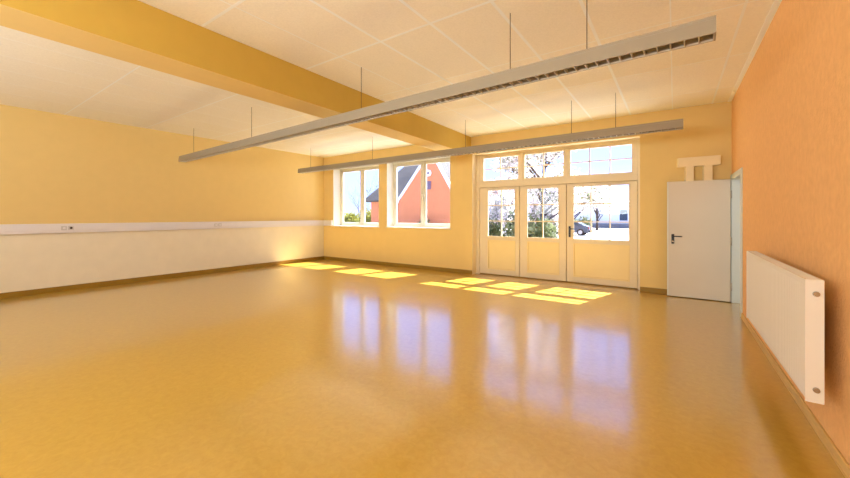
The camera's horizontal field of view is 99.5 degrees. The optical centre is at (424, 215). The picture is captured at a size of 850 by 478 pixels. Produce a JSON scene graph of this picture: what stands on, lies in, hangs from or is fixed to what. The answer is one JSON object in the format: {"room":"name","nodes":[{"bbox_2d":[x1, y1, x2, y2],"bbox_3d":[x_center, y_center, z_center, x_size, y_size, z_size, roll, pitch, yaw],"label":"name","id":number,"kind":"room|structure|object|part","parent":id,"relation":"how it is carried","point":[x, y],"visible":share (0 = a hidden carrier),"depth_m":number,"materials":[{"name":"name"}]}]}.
{"room":"community hall","nodes":[
{"label":"community hall","id":0,"kind":"room"},
{"bbox_2d":[0,104,323,292],"bbox_3d":[-6.136,-0.230,7.186,0.300,3.160,10.014,0,0,35],"label":"wall","id":1,"kind":"structure","parent":0,"point":[55,168],"depth_m":7.26,"materials":[{"name":"yellow paint"}]},
{"bbox_2d":[0,256,323,298],"bbox_3d":[-6.006,1.303,7.096,0.015,0.094,10.014,0,0,35],"label":"baseboard","id":2,"kind":"structure","parent":1,"relation":"attached to","point":[181,274],"depth_m":7.32,"materials":[{"name":"brown wood"}]},
{"bbox_2d":[0,220,332,234],"bbox_3d":[-5.834,0.223,6.983,0.428,0.165,10.004,0,0,35],"label":"cable trunking","id":3,"kind":"object","parent":1,"relation":"attached to","point":[5,229],"visible":1,"depth_m":7.32,"materials":[{"name":"white plastic"}]},
{"bbox_3d":[-5.978,0.220,7.052,0.012,0.080,9.932,0,0,35],"label":"trunking lid","id":4,"kind":"part","parent":3,"relation":"part of","materials":[{"name":"white plastic"}]},
{"bbox_2d":[0,0,773,157],"bbox_3d":[-2.029,-1.909,4.398,10.227,0.201,10.714,0,0,35],"label":"ceiling","id":5,"kind":"structure","parent":0,"point":[402,48],"depth_m":4.33,"materials":[{"name":"tile"}]},
{"bbox_2d":[0,0,470,155],"bbox_3d":[-1.866,-1.609,4.224,0.420,0.403,10.027,0,0,33],"label":"beam","id":6,"kind":"structure","parent":5,"relation":"attached to","point":[136,32],"depth_m":3.46,"materials":[{"name":"paint"}]},
{"bbox_2d":[178,0,715,161],"bbox_3d":[-1.690,-1.486,5.073,9.012,0.639,0.138,0,0,37],"label":"lamp","id":7,"kind":"object","parent":5,"relation":"hanging from","point":[703,30],"visible":1,"depth_m":3.15,"materials":[{"name":"beige metal"}]},
{"bbox_2d":[298,93,682,172],"bbox_3d":[0.002,-1.486,7.341,8.562,0.639,0.137,0,0,36],"label":"lamp","id":8,"kind":"object","parent":5,"relation":"hanging from","point":[677,124],"visible":1,"depth_m":6.06,"materials":[{"name":"beige metal"}]},
{"bbox_2d":[0,259,844,477],"bbox_3d":[-2.029,1.450,4.398,10.227,0.200,10.714,0,0,35],"label":"floor","id":9,"kind":"structure","parent":0,"point":[322,368],"depth_m":2.86,"materials":[{"name":"laminate"}]},
{"bbox_2d":[324,101,731,288],"bbox_3d":[0.911,-0.230,8.636,10.227,3.160,0.400,0,0,35],"label":"wall","id":10,"kind":"structure","parent":0,"point":[707,129],"depth_m":7.42,"materials":[{"name":"yellow paint"}]},
{"bbox_2d":[332,165,378,227],"bbox_3d":[-1.939,-0.557,10.564,1.890,1.765,0.380,0,0,35],"label":"window","id":11,"kind":"structure","parent":10,"relation":"in","point":[338,175],"depth_m":10.96,"materials":[{"name":"beige paint"}]},
{"bbox_3d":[-2.223,-0.570,10.941,0.845,1.630,0.053,0,0,35],"label":"sash","id":12,"kind":"part","parent":11,"relation":"part of","materials":[{"name":"clear glass"}]},
{"bbox_3d":[-1.962,0.310,10.531,1.890,0.029,0.300,0,0,35],"label":"sill","id":13,"kind":"part","parent":11,"relation":"part of","materials":[{"name":"beige"}]},
{"bbox_3d":[-1.479,-0.570,10.425,0.825,1.630,0.053,0,0,35],"label":"sash","id":14,"kind":"part","parent":11,"relation":"part of","materials":[{"name":"clear glass"}]},
{"bbox_2d":[386,156,450,228],"bbox_3d":[-0.124,-0.562,9.304,2.030,1.775,0.380,0,0,35],"label":"window","id":15,"kind":"structure","parent":10,"relation":"in","point":[392,168],"depth_m":9.63,"materials":[{"name":"beige paint"}]},
{"bbox_3d":[-0.435,-0.575,9.701,0.915,1.640,0.053,0,0,35],"label":"sash","id":16,"kind":"part","parent":15,"relation":"part of","materials":[{"name":"clear glass"}]},
{"bbox_3d":[-0.146,0.310,9.271,2.030,0.029,0.300,0,0,35],"label":"sill","id":17,"kind":"part","parent":15,"relation":"part of","materials":[{"name":"beige"}]},
{"bbox_3d":[0.366,-0.575,9.146,0.895,1.640,0.053,0,0,35],"label":"sash","id":18,"kind":"part","parent":15,"relation":"part of","materials":[{"name":"clear glass"}]},
{"bbox_2d":[324,256,666,294],"bbox_3d":[0.840,1.303,8.432,9.712,0.094,0.015,0,0,35],"label":"baseboard","id":19,"kind":"structure","parent":10,"relation":"attached to","point":[642,289],"depth_m":9.03,"materials":[{"name":"brown wood"}]},
{"bbox_2d":[472,136,639,289],"bbox_3d":[2.564,-0.033,7.489,3.316,2.765,0.400,0,0,35],"label":"door frame","id":20,"kind":"structure","parent":10,"relation":"in","point":[478,160],"depth_m":7.48,"materials":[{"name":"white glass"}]},
{"bbox_2d":[479,187,519,276],"bbox_3d":[1.671,0.347,8.128,0.954,1.962,0.083,0,0,35],"label":"door","id":21,"kind":"structure","parent":20,"relation":"attached to","point":[500,255],"depth_m":8.12,"materials":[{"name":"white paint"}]},
{"bbox_3d":[1.723,0.885,8.098,0.660,0.670,0.050,0,0,35],"label":"panel","id":22,"kind":"part","parent":21,"relation":"part of","materials":[{"name":"yellow paint"}]},
{"bbox_3d":[1.683,-1.067,8.137,0.960,0.605,0.058,0,0,35],"label":"transom sash","id":23,"kind":"part","parent":20,"relation":"part of","materials":[{"name":"clear glass"}]},
{"bbox_2d":[520,184,566,280],"bbox_3d":[2.475,0.347,7.571,0.970,1.962,0.083,0,0,35],"label":"door","id":24,"kind":"structure","parent":20,"relation":"attached to","point":[540,258],"depth_m":7.55,"materials":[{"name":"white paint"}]},
{"bbox_3d":[2.483,0.885,7.570,0.670,0.670,0.050,0,0,35],"label":"panel","id":25,"kind":"part","parent":24,"relation":"part of","materials":[{"name":"yellow paint"}]},
{"bbox_3d":[2.497,-1.067,7.573,0.880,0.605,0.058,0,0,35],"label":"transom sash","id":26,"kind":"part","parent":20,"relation":"part of","materials":[{"name":"clear glass"}]},
{"bbox_2d":[567,181,637,287],"bbox_3d":[3.372,0.347,6.916,1.241,1.962,0.135,0,0,35],"label":"door","id":27,"kind":"structure","parent":20,"relation":"attached to","point":[609,262],"depth_m":6.89,"materials":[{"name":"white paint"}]},
{"bbox_3d":[3.387,0.885,6.943,0.990,0.670,0.050,0,0,35],"label":"panel","id":28,"kind":"part","parent":27,"relation":"part of","materials":[{"name":"yellow paint"}]},
{"bbox_3d":[3.405,-1.067,6.943,1.211,0.605,0.058,0,0,35],"label":"transom sash","id":29,"kind":"part","parent":20,"relation":"part of","materials":[{"name":"clear glass"}]},
{"bbox_2d":[677,155,720,180],"bbox_3d":[4.461,-0.530,5.877,0.569,0.860,0.085,0,0,35],"label":"duct boxing","id":30,"kind":"object","parent":10,"relation":"attached to","point":[707,162],"visible":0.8,"depth_m":5.84,"materials":[{"name":"white paint"}]},
{"bbox_3d":[4.366,-0.455,5.947,0.125,0.710,0.080,0,0,35],"label":"leg","id":31,"kind":"part","parent":30,"relation":"part of","materials":[{"name":"white paint"}]},
{"bbox_3d":[4.563,-0.455,5.810,0.125,0.710,0.080,0,0,35],"label":"leg","id":32,"kind":"part","parent":30,"relation":"part of","materials":[{"name":"white paint"}]},
{"bbox_2d":[732,0,849,464],"bbox_3d":[2.062,-0.230,1.500,0.200,3.160,10.014,0,0,35],"label":"wall","id":33,"kind":"structure","parent":0,"point":[791,104],"depth_m":2.44,"materials":[{"name":"orange paint"}]},
{"bbox_2d":[667,167,742,315],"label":"door","id":34,"kind":"structure","parent":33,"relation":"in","point":[705,217],"depth_m":5.75,"materials":[{"name":"white paint"}]},
{"bbox_3d":[4.594,0.355,5.153,0.224,1.990,1.124,0,0,35],"label":"frame","id":35,"kind":"part","parent":34,"relation":"part of","materials":[{"name":"white paint"}]},
{"bbox_2d":[728,0,781,101],"bbox_3d":[1.959,-1.807,1.571,0.050,0.006,10.014,0,0,35],"label":"trim","id":36,"kind":"structure","parent":33,"relation":"attached to","point":[776,3],"depth_m":3.78,"materials":[{"name":"white"}]},
{"bbox_2d":[746,251,823,404],"bbox_3d":[2.677,0.675,2.700,0.157,0.660,1.952,0,0,35],"label":"radiator","id":37,"kind":"object","parent":33,"relation":"attached to","point":[785,303],"visible":1,"depth_m":2.21,"materials":[{"name":"white metal"}]},
{"bbox_2d":[747,251,823,280],"bbox_3d":[2.646,0.351,2.729,0.072,0.012,1.932,0,0,35],"label":"grille","id":38,"kind":"object","parent":37,"relation":"attached to","point":[790,271],"depth_m":2.41,"materials":[{"name":"white metal"}]},
{"bbox_2d":[741,313,849,477],"bbox_3d":[1.652,1.315,1.100,0.018,0.070,8.890,0,0,35],"label":"baseboard","id":39,"kind":"structure","parent":33,"relation":"attached to","point":[841,462],"depth_m":2.41,"materials":[{"name":"brown wood"}]},
{"label":"outside","id":40,"kind":"structure","parent":0,"visible":0},
{"bbox_2d":[557,228,628,240],"bbox_3d":[17.477,2.000,77.826,180.000,0.300,132.186,0,0,35],"label":"ground","id":41,"kind":"structure","parent":40,"point":[602,233],"depth_m":35.48,"materials":[{"name":"white"}]},
{"bbox_2d":[344,212,359,221],"bbox_3d":[-9.390,0.504,42.988,4.576,2.779,1.935,0,0,35],"label":"hedge","id":42,"kind":"object","parent":41,"relation":"on","point":[349,217],"visible":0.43,"depth_m":42.15,"materials":[{"name":"green plant"}]},
{"bbox_2d":[349,185,369,215],"bbox_3d":[-8.611,-1.113,46.063,3.574,5.932,3.460,0,0,-20],"label":"bare tree","id":43,"kind":"object","parent":41,"relation":"on","point":[355,185],"visible":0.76,"depth_m":45.92,"materials":[{"name":"grey plant"}]},
{"bbox_2d":[355,208,370,221],"bbox_3d":[-5.997,0.377,39.460,3.910,2.962,1.678,0,0,35],"label":"hedge","id":44,"kind":"object","parent":41,"relation":"on","point":[368,216],"visible":0.26,"depth_m":39.36,"materials":[{"name":"green plant"}]},
{"bbox_2d":[365,162,449,223],"bbox_3d":[1.156,-1.753,31.021,9.793,7.206,8.706,0,0,35],"label":"house","id":45,"kind":"structure","parent":41,"relation":"on","point":[438,174],"depth_m":27.10,"materials":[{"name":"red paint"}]},
{"bbox_2d":[489,217,505,235],"bbox_3d":[2.806,0.953,16.933,2.031,1.901,1.296,0,0,35],"label":"hedge","id":46,"kind":"object","parent":41,"relation":"on","point":[494,229],"visible":0.18,"depth_m":16.45,"materials":[{"name":"green plant"}]},
{"bbox_2d":[489,190,514,234],"bbox_3d":[4.829,0.007,23.244,1.292,3.698,2.130,0,0,-43],"label":"shrub","id":47,"kind":"object","parent":41,"relation":"on","point":[494,211],"visible":0.67,"depth_m":23.00,"materials":[{"name":"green plant"}]},
{"bbox_2d":[489,172,537,234],"bbox_3d":[7.933,-1.035,33.520,5.825,5.781,4.544,0,0,-10],"label":"blossom tree","id":48,"kind":"object","parent":41,"relation":"on","point":[495,192],"visible":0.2,"depth_m":32.86,"materials":[{"name":"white plant"}]},
{"bbox_2d":[503,210,557,237],"bbox_3d":[4.447,0.742,15.177,2.298,2.317,1.289,0,0,35],"label":"hedge","id":49,"kind":"object","parent":41,"relation":"on","point":[534,230],"visible":0.3,"depth_m":14.81,"materials":[{"name":"green plant"}]},
{"bbox_2d":[528,194,557,234],"bbox_3d":[6.983,0.061,21.268,2.019,3.591,1.172,0,0,35],"label":"shrub","id":50,"kind":"object","parent":41,"relation":"on","point":[534,210],"visible":0.44,"depth_m":21.18,"materials":[{"name":"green plant"}]},
{"bbox_2d":[491,150,617,219],"bbox_3d":[6.045,-1.084,17.128,5.596,5.879,5.503,0,0,35],"label":"blossom tree","id":51,"kind":"object","parent":41,"relation":"on","point":[583,194],"visible":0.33,"depth_m":16.84,"materials":[{"name":"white plant"}]},
{"bbox_2d":[492,187,628,222],"bbox_3d":[27.667,-1.450,63.567,34.000,6.600,9.400,0,0,35],"label":"bungalow","id":52,"kind":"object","parent":41,"relation":"on","point":[619,212],"visible":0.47,"depth_m":57.70,"materials":[{"name":"white"}]},
{"bbox_3d":[27.723,-0.150,58.648,1.200,1.500,0.040,0,0,35],"label":"pane","id":53,"kind":"part","parent":52,"relation":"part of","materials":[{"name":"glass"}]},
{"bbox_3d":[31.092,-0.100,56.311,1.100,1.700,0.040,0,0,35],"label":"pane","id":54,"kind":"part","parent":52,"relation":"part of","materials":[{"name":"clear glass"}]},
{"bbox_2d":[556,222,592,235],"bbox_3d":[13.889,1.191,34.788,4.013,1.319,1.676,0,0,35],"label":"car","id":55,"kind":"object","parent":41,"relation":"on","point":[580,228],"visible":0.45,"depth_m":33.47,"materials":[{"name":"grey paint"}]},
{"bbox_2d":[557,216,592,225],"bbox_3d":[17.203,0.915,41.619,4.142,2.005,1.544,0,0,35],"label":"hedge","id":56,"kind":"object","parent":41,"relation":"on","point":[584,218],"visible":0.09,"depth_m":40.85,"materials":[{"name":"green plant"}]},
{"bbox_2d":[535,223,628,227],"bbox_3d":[27.627,1.490,53.859,24.000,0.720,0.400,0,0,35],"label":"wall","id":57,"kind":"structure","parent":41,"relation":"on","point":[600,225],"depth_m":53.45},
{"bbox_2d":[551,175,612,218],"bbox_3d":[11.421,-0.741,27.773,5.290,5.190,4.457,0,0,35],"label":"blossom tree","id":58,"kind":"object","parent":41,"relation":"on","point":[584,206],"visible":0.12,"depth_m":27.47,"materials":[{"name":"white plant"}]},
{"bbox_2d":[593,206,603,229],"bbox_3d":[21.999,-0.717,45.815,1.594,5.138,1.524,0,0,-21],"label":"bare tree","id":59,"kind":"object","parent":41,"relation":"on","point":[596,211],"visible":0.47,"depth_m":45.63,"materials":[{"name":"brown plant"}]}
]}

